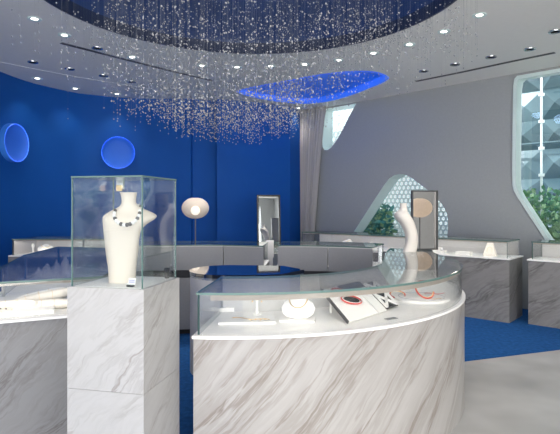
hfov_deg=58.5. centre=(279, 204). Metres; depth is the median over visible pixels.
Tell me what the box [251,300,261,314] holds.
stand
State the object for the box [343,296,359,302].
pendant plate
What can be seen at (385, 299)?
display board
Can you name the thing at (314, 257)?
display counter
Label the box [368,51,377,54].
recessed light
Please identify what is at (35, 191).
wall
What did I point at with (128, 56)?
recessed light
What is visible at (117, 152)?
wall light
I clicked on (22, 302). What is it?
roll
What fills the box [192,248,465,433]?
display counter
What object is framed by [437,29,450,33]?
recessed light
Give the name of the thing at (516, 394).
floor
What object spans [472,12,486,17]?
recessed light
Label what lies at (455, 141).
wall
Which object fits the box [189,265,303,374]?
display counter
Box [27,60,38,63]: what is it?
recessed light
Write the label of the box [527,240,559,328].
display counter
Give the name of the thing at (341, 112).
lattice screen
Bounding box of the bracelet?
[341,296,361,304]
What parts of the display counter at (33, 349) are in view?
corner post, light rail, glass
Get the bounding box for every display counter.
[0,246,107,433]
[8,236,104,262]
[136,241,269,333]
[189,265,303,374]
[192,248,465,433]
[277,241,383,276]
[302,231,523,322]
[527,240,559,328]
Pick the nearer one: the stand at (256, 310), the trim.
the stand at (256, 310)
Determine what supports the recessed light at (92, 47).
in the ceiling
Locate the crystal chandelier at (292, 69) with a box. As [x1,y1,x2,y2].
[11,0,477,143]
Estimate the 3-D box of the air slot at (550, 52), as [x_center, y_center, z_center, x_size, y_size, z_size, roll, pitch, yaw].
[2.539,-1.745,6.396,0.079,0.008,1.813,0,0,-43]
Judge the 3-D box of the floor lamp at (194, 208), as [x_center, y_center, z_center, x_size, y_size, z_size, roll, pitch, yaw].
[-1.100,0.637,6.493,0.352,1.465,0.365,0,0,0]
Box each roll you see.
[0,299,37,308]
[13,298,66,308]
[14,288,66,299]
[17,287,65,297]
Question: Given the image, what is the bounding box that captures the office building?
[521,75,559,232]
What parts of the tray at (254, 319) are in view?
gold chain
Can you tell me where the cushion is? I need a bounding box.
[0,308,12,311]
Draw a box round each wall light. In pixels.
[0,123,28,161]
[101,136,134,168]
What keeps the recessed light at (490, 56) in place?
in the ceiling
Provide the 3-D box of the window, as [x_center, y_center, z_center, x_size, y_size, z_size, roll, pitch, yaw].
[4.059,-0.448,5.945,2.392,2.535,0.308,0,0,45]
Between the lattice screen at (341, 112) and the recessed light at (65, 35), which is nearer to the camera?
the recessed light at (65, 35)
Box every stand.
[38,244,52,250]
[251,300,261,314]
[266,240,273,265]
[279,299,315,322]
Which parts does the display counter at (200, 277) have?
rail, glass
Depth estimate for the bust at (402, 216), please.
4.44 m
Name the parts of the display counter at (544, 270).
glass, light rail, panel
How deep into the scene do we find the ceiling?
5.55 m
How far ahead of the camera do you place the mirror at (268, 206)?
7.27 m
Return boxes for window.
[512,68,559,239]
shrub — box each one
[364,203,397,233]
[523,184,559,239]
[549,212,559,239]
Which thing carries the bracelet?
on the display board at (370, 306)
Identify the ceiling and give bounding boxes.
[0,0,559,109]
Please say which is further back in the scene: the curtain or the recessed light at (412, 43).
the curtain
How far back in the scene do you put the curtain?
9.08 m
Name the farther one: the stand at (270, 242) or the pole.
the pole
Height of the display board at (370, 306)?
0.140 m
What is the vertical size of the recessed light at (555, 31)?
0.009 m
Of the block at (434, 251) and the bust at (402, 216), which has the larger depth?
the block at (434, 251)
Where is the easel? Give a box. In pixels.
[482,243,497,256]
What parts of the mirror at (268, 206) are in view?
frame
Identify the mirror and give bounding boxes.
[257,195,280,265]
[411,190,437,249]
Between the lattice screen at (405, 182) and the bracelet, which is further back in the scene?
the lattice screen at (405, 182)
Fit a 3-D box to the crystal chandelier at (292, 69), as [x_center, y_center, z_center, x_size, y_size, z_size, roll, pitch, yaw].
[-0.221,-1.369,3.979,3.380,1.759,3.463,0,0,0]
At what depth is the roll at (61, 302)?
2.98 m
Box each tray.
[0,306,54,317]
[218,315,275,324]
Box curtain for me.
[300,106,326,240]
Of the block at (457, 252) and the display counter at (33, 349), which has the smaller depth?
the display counter at (33, 349)
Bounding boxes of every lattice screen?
[333,108,352,143]
[379,175,447,235]
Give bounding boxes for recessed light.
[27,16,41,21]
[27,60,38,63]
[58,33,70,37]
[91,46,102,49]
[127,55,137,58]
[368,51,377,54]
[404,42,414,46]
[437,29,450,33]
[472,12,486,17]
[485,55,496,58]
[524,47,535,50]
[548,29,559,33]
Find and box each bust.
[103,192,156,282]
[394,203,417,251]
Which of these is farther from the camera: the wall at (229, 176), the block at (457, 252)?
the wall at (229, 176)
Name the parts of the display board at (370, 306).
white panel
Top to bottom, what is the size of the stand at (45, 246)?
0.121 m
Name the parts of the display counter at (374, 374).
panel, glass, glass pane, light rail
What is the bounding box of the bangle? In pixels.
[415,280,433,298]
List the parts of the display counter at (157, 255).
flap door, cupboard door, flap door, panel, glass, flap door, glass pane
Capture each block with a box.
[432,250,446,253]
[456,251,472,254]
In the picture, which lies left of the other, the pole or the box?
the box
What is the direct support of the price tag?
on the display case
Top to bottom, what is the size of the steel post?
0.950 m
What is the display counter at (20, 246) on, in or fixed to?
on the floor
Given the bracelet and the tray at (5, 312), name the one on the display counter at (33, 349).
the tray at (5, 312)
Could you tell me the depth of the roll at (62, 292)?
3.09 m
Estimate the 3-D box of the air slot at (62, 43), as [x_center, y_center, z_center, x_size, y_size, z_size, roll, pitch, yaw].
[-1.665,-1.745,6.208,0.087,0.008,2.151,0,0,41]
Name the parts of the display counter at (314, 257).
flap door, panel, glass, flap door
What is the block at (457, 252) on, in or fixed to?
on the display counter at (491, 285)
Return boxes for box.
[220,304,233,311]
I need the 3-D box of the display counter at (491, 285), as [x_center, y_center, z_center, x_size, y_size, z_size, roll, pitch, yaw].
[1.651,0.895,7.026,3.157,0.950,0.544,0,0,41]
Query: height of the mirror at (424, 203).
0.555 m
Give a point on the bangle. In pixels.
(418, 293)
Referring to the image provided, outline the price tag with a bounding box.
[126,278,135,286]
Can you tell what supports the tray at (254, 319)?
on the display counter at (374, 374)
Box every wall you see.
[0,72,190,291]
[191,98,299,242]
[314,66,559,308]
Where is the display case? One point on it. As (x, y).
(123, 341)
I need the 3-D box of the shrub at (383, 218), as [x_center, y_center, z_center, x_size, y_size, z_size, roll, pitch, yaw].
[1.760,0.636,9.064,0.745,1.471,0.702,0,0,0]
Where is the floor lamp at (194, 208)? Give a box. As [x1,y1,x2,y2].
[182,198,208,240]
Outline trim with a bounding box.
[0,62,186,98]
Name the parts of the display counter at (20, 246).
corner post, panel, glass, light rail, panel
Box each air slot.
[60,42,210,80]
[416,52,554,81]
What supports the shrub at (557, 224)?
on the floor
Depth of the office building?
11.02 m
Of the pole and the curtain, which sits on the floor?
the pole
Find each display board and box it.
[321,281,386,323]
[363,281,398,308]
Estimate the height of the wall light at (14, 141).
0.524 m
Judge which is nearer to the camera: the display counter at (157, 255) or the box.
the box
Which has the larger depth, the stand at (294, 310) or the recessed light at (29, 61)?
the recessed light at (29, 61)
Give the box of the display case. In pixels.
[67,175,178,433]
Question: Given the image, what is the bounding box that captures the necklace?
[112,203,140,226]
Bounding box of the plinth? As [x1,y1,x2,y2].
[394,292,449,303]
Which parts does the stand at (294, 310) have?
gold chain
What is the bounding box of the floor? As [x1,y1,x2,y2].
[179,309,559,433]
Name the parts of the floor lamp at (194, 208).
lamp shade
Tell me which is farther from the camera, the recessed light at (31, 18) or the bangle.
the recessed light at (31, 18)
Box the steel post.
[378,247,381,264]
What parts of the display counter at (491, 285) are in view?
light rail, glass, panel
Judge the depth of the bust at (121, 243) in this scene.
2.22 m
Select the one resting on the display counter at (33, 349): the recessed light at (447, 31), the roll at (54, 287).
the roll at (54, 287)
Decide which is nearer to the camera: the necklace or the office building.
the necklace
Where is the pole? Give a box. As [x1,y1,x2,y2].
[538,77,544,221]

